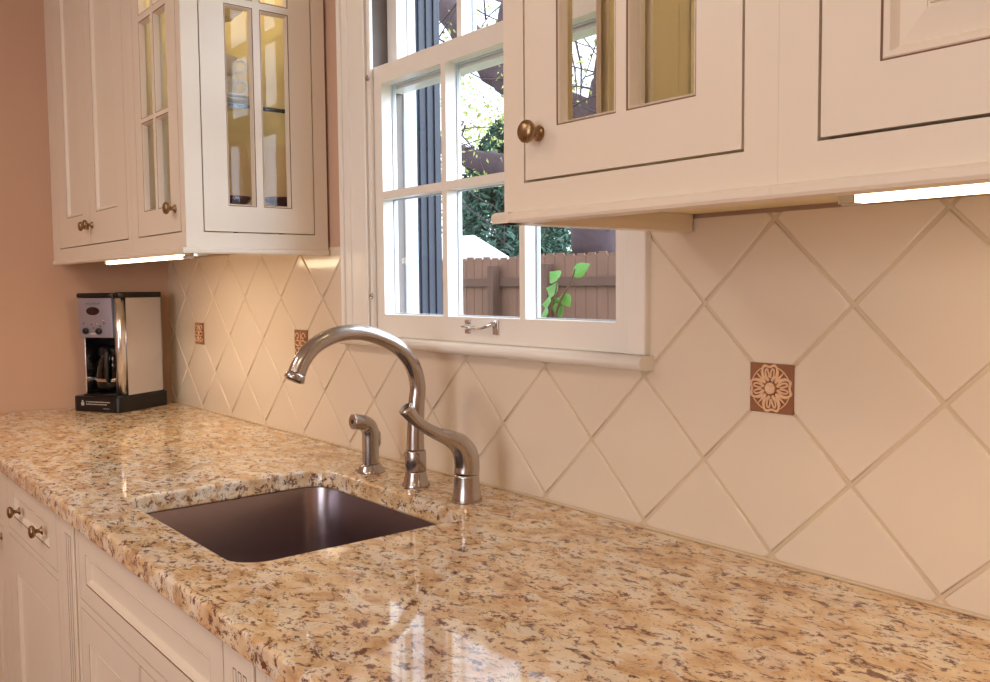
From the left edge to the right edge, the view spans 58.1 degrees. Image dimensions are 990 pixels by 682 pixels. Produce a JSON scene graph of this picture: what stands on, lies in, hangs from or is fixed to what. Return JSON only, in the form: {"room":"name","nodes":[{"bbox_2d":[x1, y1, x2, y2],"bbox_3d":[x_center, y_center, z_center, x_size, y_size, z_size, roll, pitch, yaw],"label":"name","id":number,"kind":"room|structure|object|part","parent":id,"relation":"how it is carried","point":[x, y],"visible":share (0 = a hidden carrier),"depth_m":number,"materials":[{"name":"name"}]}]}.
{"room":"kitchen","nodes":[
{"label":"kitchen","id":0,"kind":"room"},
{"bbox_2d":[0,0,171,412],"bbox_3d":[-2.473,-0.049,2.091,3.652,2.440,0.119,-3,4,-31],"label":"wall","id":1,"kind":"structure","parent":0,"point":[42,356],"depth_m":2.67,"materials":[{"name":"paint"}]},
{"bbox_2d":[176,0,989,617],"bbox_3d":[0.307,-0.028,1.357,0.166,2.440,4.600,-3,5,-39],"label":"wall","id":2,"kind":"structure","parent":0,"point":[329,7],"depth_m":2.02,"materials":[{"name":"paint"}]},
{"bbox_2d":[43,0,210,264],"bbox_3d":[-0.984,-0.715,2.469,0.355,0.992,0.765,-3,5,-39],"label":"upper cabinet","id":3,"kind":"object","parent":2,"relation":"attached to","point":[85,40],"visible":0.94,"depth_m":2.34,"materials":[{"name":"paint"}]},
{"bbox_3d":[-1.172,-0.691,2.476,0.020,0.852,0.314,-3,5,-39],"label":"door","id":4,"kind":"part","parent":3,"relation":"part of","materials":[{"name":"paint"}]},
{"bbox_3d":[-1.164,-0.698,2.469,0.008,0.708,0.168,-3,5,-39],"label":"panel","id":5,"kind":"part","parent":3,"relation":"part of","materials":[{"name":"paint"}]},
{"bbox_3d":[-1.099,-0.306,2.379,0.025,0.026,0.026,-3,5,-39],"label":"knob","id":6,"kind":"part","parent":3,"relation":"part of","materials":[{"name":"gold metal"}]},
{"bbox_3d":[-1.073,-0.306,2.347,0.025,0.026,0.026,-3,5,-39],"label":"knob","id":7,"kind":"part","parent":3,"relation":"part of","materials":[{"name":"gold metal"}]},
{"bbox_3d":[-1.077,-0.683,2.360,0.020,0.920,0.712,-3,5,-39],"label":"frame","id":8,"kind":"part","parent":3,"relation":"part of","materials":[{"name":"paint"}]},
{"bbox_3d":[-1.077,-0.218,2.386,0.031,0.012,0.712,-3,5,-39],"label":"light rail","id":9,"kind":"part","parent":3,"relation":"part of","materials":[{"name":"paint"}]},
{"bbox_3d":[-0.977,-0.685,2.241,0.008,0.708,0.185,-3,5,-39],"label":"panel","id":10,"kind":"part","parent":3,"relation":"part of","materials":[{"name":"paint"}]},
{"bbox_3d":[-0.972,-0.677,2.232,0.020,0.852,0.313,-3,5,-39],"label":"door","id":11,"kind":"part","parent":3,"relation":"part of","materials":[{"name":"paint"}]},
{"bbox_2d":[104,254,206,264],"bbox_3d":[-0.851,-0.210,2.190,0.089,0.032,0.630,-3,5,-39],"label":"light","id":12,"kind":"object","parent":3,"relation":"attached to","point":[184,256],"visible":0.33,"depth_m":2.10,"materials":[{"name":"grey plastic"}]},
{"bbox_2d":[125,0,328,257],"bbox_3d":[-0.629,-0.691,2.035,0.355,0.992,0.355,-3,5,-39],"label":"upper cabinet","id":13,"kind":"object","parent":2,"relation":"attached to","point":[188,153],"visible":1,"depth_m":1.97,"materials":[{"name":"paint"}]},
{"bbox_3d":[-0.742,-0.661,1.952,0.020,0.920,0.343,-3,5,-39],"label":"frame","id":14,"kind":"part","parent":13,"relation":"part of","materials":[{"name":"paint"}]},
{"bbox_3d":[-0.737,-0.661,1.944,0.020,0.852,0.270,-3,5,-39],"label":"door","id":15,"kind":"part","parent":13,"relation":"part of","materials":[{"name":"paint"}]},
{"bbox_3d":[-0.739,-0.195,1.973,0.031,0.012,0.354,-3,5,-39],"label":"light rail","id":16,"kind":"part","parent":13,"relation":"part of","materials":[{"name":"paint"}]},
{"bbox_3d":[-0.685,-0.279,1.873,0.025,0.026,0.026,-3,5,-39],"label":"knob","id":17,"kind":"part","parent":13,"relation":"part of","materials":[{"name":"gold metal"}]},
{"bbox_2d":[224,7,242,21],"bbox_3d":[-0.639,-0.774,2.054,0.148,0.060,0.148,-3,5,-39],"label":"bowl","id":18,"kind":"object","parent":13,"relation":"on","point":[230,14],"visible":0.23,"depth_m":2.05,"materials":[{"name":"white ceramic"}]},
{"bbox_2d":[227,96,248,110],"bbox_3d":[-0.608,-0.521,1.971,0.145,0.012,0.145,-3,5,-39],"label":"saucer","id":19,"kind":"object","parent":13,"relation":"on","point":[229,99],"visible":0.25,"depth_m":1.94,"materials":[{"name":"white ceramic"}]},
{"bbox_2d":[227,92,248,99],"bbox_3d":[-0.608,-0.529,1.970,0.145,0.012,0.145,-3,5,-39],"label":"saucer","id":20,"kind":"object","parent":19,"relation":"on","point":[228,93],"visible":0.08,"depth_m":1.93,"materials":[{"name":"white ceramic"}]},
{"bbox_2d":[226,76,248,94],"bbox_3d":[-0.604,-0.556,1.973,0.077,0.046,0.089,3,5,44],"label":"coffee cup","id":21,"kind":"object","parent":20,"relation":"on","point":[232,82],"visible":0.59,"depth_m":1.96,"materials":[{"name":"white ceramic"}]},
{"bbox_2d":[226,54,247,76],"bbox_3d":[-0.604,-0.602,1.970,0.077,0.046,0.089,3,5,44],"label":"coffee cup","id":22,"kind":"object","parent":21,"relation":"on","point":[231,60],"visible":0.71,"depth_m":1.96,"materials":[{"name":"white ceramic"}]},
{"bbox_3d":[-0.561,-0.606,1.973,0.029,0.035,0.006,-1,4,-9],"label":"handle","id":23,"kind":"part","parent":22,"relation":"part of","materials":[{"name":"white ceramic"}]},
{"bbox_3d":[-0.561,-0.560,1.976,0.029,0.035,0.006,-1,4,-9],"label":"handle","id":24,"kind":"part","parent":21,"relation":"part of","materials":[{"name":"white ceramic"}]},
{"bbox_2d":[230,144,251,232],"bbox_3d":[-0.596,-0.343,2.042,0.087,0.215,0.087,-3,5,-39],"label":"goblet","id":25,"kind":"object","parent":13,"relation":"in","point":[234,199],"visible":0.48,"depth_m":2.02,"materials":[{"name":"clear glass"}]},
{"bbox_3d":[-0.596,-0.284,2.045,0.077,0.096,0.077,-3,5,-39],"label":"stem","id":26,"kind":"part","parent":25,"relation":"part of","materials":[{"name":"glass"}]},
{"bbox_3d":[-0.519,-0.195,1.944,0.335,0.012,0.031,-3,5,-39],"label":"light rail","id":27,"kind":"part","parent":13,"relation":"part of","materials":[{"name":"paint"}]},
{"bbox_3d":[-0.518,-0.662,1.925,0.253,0.852,0.020,-3,5,-39],"label":"door","id":28,"kind":"part","parent":13,"relation":"part of","materials":[{"name":"paint"}]},
{"bbox_2d":[227,102,284,113],"bbox_3d":[-0.613,-0.515,2.065,0.284,0.009,0.303,-3,5,-39],"label":"shelf","id":29,"kind":"object","parent":13,"relation":"attached to","point":[229,104],"depth_m":1.93,"materials":[{"name":"clear glass"}]},
{"bbox_2d":[264,145,286,234],"bbox_3d":[-0.501,-0.346,2.081,0.087,0.215,0.087,-3,5,-39],"label":"goblet","id":30,"kind":"object","parent":13,"relation":"in","point":[271,201],"visible":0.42,"depth_m":2.05,"materials":[{"name":"clear glass"}]},
{"bbox_3d":[-0.500,-0.287,2.084,0.077,0.096,0.077,-3,5,-39],"label":"stem","id":31,"kind":"part","parent":30,"relation":"part of","materials":[{"name":"glass"}]},
{"bbox_2d":[335,0,655,370],"bbox_3d":[0.015,-0.555,1.670,0.234,1.170,0.940,-3,5,-39],"label":"window","id":32,"kind":"structure","parent":2,"relation":"in","point":[392,64],"depth_m":1.86,"materials":[{"name":"paint"}]},
{"bbox_3d":[-0.301,-0.577,1.914,0.021,1.130,0.133,-3,5,-39],"label":"casing","id":33,"kind":"part","parent":32,"relation":"part of","materials":[{"name":"paint"}]},
{"bbox_3d":[-0.150,-0.527,1.972,0.064,1.080,0.018,-3,5,-39],"label":"outside trim","id":34,"kind":"part","parent":32,"relation":"part of","materials":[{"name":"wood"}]},
{"bbox_3d":[0.015,-0.763,1.615,0.036,0.496,0.727,-3,5,-39],"label":"sash","id":35,"kind":"part","parent":32,"relation":"part of","materials":[{"name":"paint"}]},
{"bbox_3d":[0.208,-0.543,1.296,0.016,1.130,0.043,-3,5,-39],"label":"casing","id":36,"kind":"part","parent":32,"relation":"part of","materials":[{"name":"paint"}]},
{"bbox_2d":[167,195,989,620],"bbox_3d":[-0.043,0.035,1.652,0.008,0.456,3.194,-3,5,-39],"label":"backsplash","id":37,"kind":"structure","parent":2,"relation":"attached to","point":[677,448],"depth_m":1.19,"materials":[{"name":"tile"}]},
{"bbox_2d":[195,322,204,344],"bbox_3d":[-0.888,-0.023,2.682,0.012,0.068,0.068,-3,5,-39],"label":"tile","id":38,"kind":"object","parent":37,"relation":"attached to","point":[199,327],"depth_m":2.67,"materials":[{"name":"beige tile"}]},
{"bbox_2d":[294,329,308,354],"bbox_3d":[-0.472,0.005,2.174,0.012,0.068,0.068,-3,5,-39],"label":"tile","id":39,"kind":"object","parent":37,"relation":"attached to","point":[301,336],"depth_m":2.17,"materials":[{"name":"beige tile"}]},
{"bbox_2d":[750,360,796,416],"bbox_3d":[0.359,0.061,1.158,0.012,0.068,0.068,-3,5,-39],"label":"tile","id":40,"kind":"object","parent":37,"relation":"attached to","point":[771,384],"depth_m":1.15,"materials":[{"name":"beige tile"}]},
{"bbox_2d":[491,0,837,232],"bbox_3d":[0.237,-0.632,0.979,0.355,0.992,0.377,-3,5,-39],"label":"upper cabinet","id":41,"kind":"object","parent":2,"relation":"attached to","point":[701,137],"visible":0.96,"depth_m":0.92,"materials":[{"name":"paint"}]},
{"bbox_3d":[0.040,-0.232,0.989,0.025,0.026,0.026,-3,5,-39],"label":"knob","id":42,"kind":"part","parent":41,"relation":"part of","materials":[{"name":"gold metal"}]},
{"bbox_3d":[0.135,-0.151,1.146,0.335,0.012,0.031,-3,5,-39],"label":"light rail","id":43,"kind":"part","parent":41,"relation":"part of","materials":[{"name":"paint"}]},
{"bbox_3d":[0.140,-0.617,1.118,0.328,0.920,0.018,-3,5,-39],"label":"frame","id":44,"kind":"part","parent":41,"relation":"part of","materials":[{"name":"paint"}]},
{"bbox_3d":[0.142,-0.618,1.118,0.253,0.852,0.020,-3,5,-39],"label":"door","id":45,"kind":"part","parent":41,"relation":"part of","materials":[{"name":"paint"}]},
{"bbox_3d":[0.131,-0.603,0.885,0.020,0.852,0.291,-3,5,-39],"label":"door","id":46,"kind":"part","parent":41,"relation":"part of","materials":[{"name":"paint"}]},
{"bbox_3d":[0.127,-0.137,0.915,0.031,0.012,0.376,-3,5,-39],"label":"light rail","id":47,"kind":"part","parent":41,"relation":"part of","materials":[{"name":"paint"}]},
{"bbox_2d":[770,0,989,199],"bbox_3d":[0.523,-0.613,0.633,0.350,0.992,0.519,-3,5,-39],"label":"upper cabinet","id":48,"kind":"object","parent":2,"relation":"attached to","point":[876,96],"visible":0.92,"depth_m":0.69,"materials":[{"name":"paint"}]},
{"bbox_3d":[0.411,-0.117,0.569,0.031,0.012,0.519,-3,5,-39],"label":"light rail","id":49,"kind":"part","parent":48,"relation":"part of","materials":[{"name":"paint"}]},
{"bbox_3d":[0.410,-0.584,0.544,0.020,0.852,0.437,-3,5,-39],"label":"door","id":50,"kind":"part","parent":48,"relation":"part of","materials":[{"name":"paint"}]},
{"bbox_2d":[838,183,989,205],"bbox_3d":[0.465,-0.126,0.638,0.089,0.030,0.478,-3,5,-39],"label":"light","id":51,"kind":"object","parent":48,"relation":"attached to","point":[859,199],"visible":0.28,"depth_m":0.75,"materials":[{"name":"grey"}]},
{"bbox_3d":[0.411,-0.576,0.543,0.014,0.738,0.346,-3,5,-39],"label":"panel","id":52,"kind":"part","parent":48,"relation":"part of","materials":[{"name":"paint"}]},
{"bbox_3d":[-1.164,1.313,0.484,3.670,0.100,5.000,-3,5,-39],"label":"floor","id":53,"kind":"structure","parent":0,"visible":0},
{"bbox_2d":[0,472,11,681],"bbox_3d":[-1.128,0.692,2.530,0.619,0.880,0.666,-3,5,-39],"label":"base cabinet","id":54,"kind":"object","parent":53,"relation":"on","point":[5,641],"visible":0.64,"depth_m":2.12,"materials":[{"name":"paint"}]},
{"bbox_3d":[-1.296,0.353,2.278,0.020,0.112,0.452,-3,5,-39],"label":"drawer","id":55,"kind":"part","parent":54,"relation":"part of","materials":[{"name":"paint"}]},
{"bbox_3d":[-1.293,0.730,2.300,0.014,0.463,0.354,-3,5,-39],"label":"panel","id":56,"kind":"part","parent":54,"relation":"part of","materials":[{"name":"paint"}]},
{"bbox_3d":[-1.293,0.720,2.301,0.020,0.583,0.452,-3,5,-39],"label":"door","id":57,"kind":"part","parent":54,"relation":"part of","materials":[{"name":"paint"}]},
{"bbox_2d":[3,474,65,681],"bbox_3d":[-0.754,0.717,2.075,0.619,0.880,0.511,-3,5,-39],"label":"base cabinet","id":58,"kind":"object","parent":53,"relation":"on","point":[33,538],"visible":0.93,"depth_m":1.89,"materials":[{"name":"paint"}]},
{"bbox_3d":[-1.046,0.371,1.937,0.025,0.026,0.026,-3,5,-39],"label":"knob","id":59,"kind":"part","parent":58,"relation":"part of","materials":[{"name":"gold metal"}]},
{"bbox_3d":[-0.967,0.375,1.876,0.020,0.112,0.436,-3,5,-39],"label":"drawer","id":60,"kind":"part","parent":58,"relation":"part of","materials":[{"name":"paint"}]},
{"bbox_3d":[-0.965,0.374,1.876,0.008,0.056,0.328,-3,5,-39],"label":"panel","id":61,"kind":"part","parent":58,"relation":"part of","materials":[{"name":"paint"}]},
{"bbox_3d":[-0.917,0.380,1.780,0.025,0.026,0.026,-3,5,-39],"label":"knob","id":62,"kind":"part","parent":58,"relation":"part of","materials":[{"name":"gold metal"}]},
{"bbox_3d":[-0.964,0.742,1.899,0.020,0.583,0.436,-3,5,-39],"label":"door","id":63,"kind":"part","parent":58,"relation":"part of","materials":[{"name":"paint"}]},
{"bbox_3d":[-0.965,0.753,1.904,0.008,0.460,0.318,-3,5,-39],"label":"panel","id":64,"kind":"part","parent":58,"relation":"part of","materials":[{"name":"paint"}]},
{"bbox_2d":[60,517,265,681],"bbox_3d":[-0.303,0.747,1.539,0.599,0.880,0.889,-3,5,-39],"label":"base cabinet","id":65,"kind":"object","parent":53,"relation":"on","point":[118,627],"visible":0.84,"depth_m":1.39,"materials":[{"name":"paint"}]},
{"bbox_3d":[-0.622,0.771,1.485,0.008,0.481,0.236,-3,5,-39],"label":"panel","id":66,"kind":"part","parent":65,"relation":"part of","materials":[{"name":"paint"}]},
{"bbox_3d":[-0.624,0.768,1.484,0.020,0.577,0.317,-3,5,-39],"label":"door","id":67,"kind":"part","parent":65,"relation":"part of","materials":[{"name":"paint"}]},
{"bbox_3d":[-0.418,0.782,1.233,0.020,0.577,0.317,-3,5,-39],"label":"door","id":68,"kind":"part","parent":65,"relation":"part of","materials":[{"name":"paint"}]},
{"bbox_3d":[-0.525,0.408,1.336,0.020,0.118,0.642,-3,5,-39],"label":"false drawer","id":69,"kind":"part","parent":65,"relation":"part of","materials":[{"name":"paint"}]},
{"bbox_3d":[-0.523,0.409,1.337,0.008,0.058,0.567,-3,5,-39],"label":"panel","id":70,"kind":"part","parent":65,"relation":"part of","materials":[{"name":"paint"}]},
{"bbox_2d":[266,675,274,681],"bbox_3d":[0.405,0.794,0.679,0.594,0.880,1.339,-3,5,-39],"label":"base cabinet","id":71,"kind":"object","parent":53,"relation":"on","point":[268,679],"visible":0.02,"depth_m":0.98,"materials":[{"name":"paint"}]},
{"bbox_2d":[0,401,989,681],"bbox_3d":[-0.265,0.295,1.442,0.626,0.032,3.429,-3,5,-39],"label":"countertop","id":72,"kind":"structure","parent":71,"relation":"on","point":[506,586],"depth_m":1.09,"materials":[{"name":"stone"}]},
{"bbox_2d":[75,292,166,412],"bbox_3d":[-1.148,0.028,2.730,0.181,0.355,0.219,1,4,21],"label":"coffee maker","id":73,"kind":"object","parent":72,"relation":"on","point":[121,332],"visible":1,"depth_m":2.66,"materials":[{"name":"black plastic"}]},
{"bbox_2d":[85,302,100,304],"bbox_3d":[-1.185,-0.111,2.628,0.056,0.006,0.004,1,4,21],"label":"print","id":74,"kind":"object","parent":73,"relation":"on","point":[86,303],"depth_m":2.63,"materials":[{"name":"grey"}]},
{"bbox_2d":[81,400,109,409],"bbox_3d":[-1.185,0.189,2.645,0.110,0.024,0.002,1,4,21],"label":"print","id":75,"kind":"object","parent":73,"relation":"attached to","point":[85,404],"depth_m":2.64,"materials":[{"name":"beige"}]},
{"bbox_3d":[-1.213,0.070,2.729,0.010,0.172,0.108,1,4,21],"label":"post","id":76,"kind":"part","parent":73,"relation":"part of","materials":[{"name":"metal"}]},
{"bbox_3d":[-1.157,0.157,2.716,0.112,0.006,0.112,1,4,21],"label":"warming plate","id":77,"kind":"part","parent":73,"relation":"part of","materials":[{"name":"black plastic"}]},
{"bbox_3d":[-1.158,0.026,2.708,0.085,0.031,0.084,1,4,21],"label":"carafe lid","id":78,"kind":"part","parent":73,"relation":"part of","materials":[{"name":"black plastic"}]},
{"bbox_3d":[-1.150,0.074,2.652,0.015,0.105,0.043,-1,4,-7],"label":"carafe handle","id":79,"kind":"part","parent":73,"relation":"part of","materials":[{"name":"black plastic"}]},
{"bbox_3d":[-1.138,-0.141,2.715,0.157,0.016,0.196,1,4,21],"label":"lid","id":80,"kind":"part","parent":73,"relation":"part of","materials":[{"name":"black plastic"}]},
{"bbox_3d":[-1.074,0.013,2.703,0.023,0.288,0.182,1,4,21],"label":"panel","id":81,"kind":"part","parent":73,"relation":"part of","materials":[{"name":"silver metal"}]},
{"bbox_2d":[147,486,436,562],"bbox_3d":[-0.342,0.411,1.495,0.434,0.203,0.544,-3,5,-39],"label":"sink","id":82,"kind":"object","parent":72,"relation":"in","point":[286,523],"visible":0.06,"depth_m":1.72,"materials":[{"name":"silver metal"}]},
{"bbox_2d":[284,324,429,488],"bbox_3d":[-0.235,0.121,1.555,0.280,0.300,0.052,-3,5,-39],"label":"faucet","id":83,"kind":"object","parent":72,"relation":"on","point":[415,477],"visible":0.97,"depth_m":1.59,"materials":[{"name":"silver metal"}]},
{"bbox_2d":[349,414,384,474],"bbox_3d":[-0.251,0.199,1.753,0.069,0.119,0.055,-3,5,-39],"label":"sprayer","id":84,"kind":"object","parent":72,"relation":"on","point":[371,435],"visible":1,"depth_m":1.74,"materials":[{"name":"silver metal"}]},
{"bbox_2d":[399,403,481,504],"bbox_3d":[-0.089,0.185,1.478,0.158,0.178,0.053,-3,5,-39],"label":"lever","id":85,"kind":"object","parent":72,"relation":"on","point":[466,491],"visible":1,"depth_m":1.49,"materials":[{"name":"silver metal"}]},
{"bbox_3d":[-0.091,0.163,1.476,0.154,0.133,0.043,-3,5,-39],"label":"lever","id":86,"kind":"part","parent":85,"relation":"part of","materials":[{"name":"silver metal"}]},
{"label":"outside","id":87,"kind":"structure","parent":0,"visible":0},
{"bbox_3d":[8.207,0.121,23.362,39.820,0.100,60.000,-3,5,-39],"label":"ground","id":88,"kind":"structure","parent":87,"visible":0},
{"bbox_2d":[442,235,508,259],"bbox_3d":[-1.045,-0.338,12.989,0.700,2.280,3.080,-3,5,-39],"label":"shed","id":89,"kind":"object","parent":88,"relation":"on","point":[472,246],"visible":0.14,"depth_m":11.84,"materials":[{"name":"white"}]},
{"bbox_2d":[440,76,570,250],"bbox_3d":[0.607,-4.671,27.668,7.705,9.088,4.121,2,4,30],"label":"leafy tree","id":90,"kind":"object","parent":88,"relation":"on","point":[494,115],"visible":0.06,"depth_m":27.91,"materials":[{"name":"green plant"}]},
{"bbox_2d":[462,118,570,258],"bbox_3d":[0.019,-1.535,15.073,3.778,4.390,3.699,-1,4,-10],"label":"evergreen tree","id":91,"kind":"object","parent":88,"relation":"on","point":[483,209],"visible":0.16,"depth_m":14.44,"materials":[{"name":"green plant"}]},
{"bbox_2d":[439,0,615,255],"bbox_3d":[-0.104,-2.615,11.844,3.501,7.586,7.630,-3,5,-39],"label":"tree","id":92,"kind":"object","parent":88,"relation":"on","point":[583,240],"visible":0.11,"depth_m":11.36,"materials":[{"name":"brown plant"}]},
{"bbox_2d":[484,227,571,253],"bbox_3d":[0.954,-2.094,20.977,4.002,4.756,3.980,-3,5,-39],"label":"evergreen tree","id":93,"kind":"object","parent":88,"relation":"on","point":[567,237],"visible":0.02,"depth_m":20.46,"materials":[{"name":"green plant"}]},
{"bbox_2d":[442,251,615,319],"bbox_3d":[-0.676,0.012,10.251,0.160,1.917,17.009,-3,5,-39],"label":"wooden fence","id":94,"kind":"object","parent":88,"relation":"on","point":[490,287],"visible":0.07,"depth_m":8.70,"materials":[{"name":"brown wood"}]},
{"bbox_3d":[-0.012,0.114,9.390,0.093,1.810,0.090,-3,5,-39],"label":"post","id":95,"kind":"part","parent":94,"relation":"part of","materials":[{"name":"brown wood"}]},
{"bbox_3d":[-0.657,-0.665,10.235,0.043,0.090,17.000,-3,5,-39],"label":"rail","id":96,"kind":"part","parent":94,"relation":"part of","materials":[{"name":"brown wood"}]},
{"bbox_3d":[0.514,0.149,8.749,0.093,1.810,0.090,-3,5,-39],"label":"post","id":97,"kind":"part","parent":94,"relation":"part of","materials":[{"name":"brown wood"}]},
{"bbox_2d":[541,263,589,317],"bbox_3d":[0.258,0.560,3.265,0.071,1.683,0.272,-3,5,-39],"label":"sapling","id":98,"kind":"object","parent":88,"relation":"on","point":[579,269],"visible":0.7,"depth_m":3.22,"materials":[{"name":"green plant"}]},
{"bbox_3d":[0.238,0.570,3.271,0.060,1.662,0.195,-1,4,-14],"label":"stem","id":99,"kind":"part","parent":98,"relation":"part of","materials":[{"name":"brown"}]}
]}

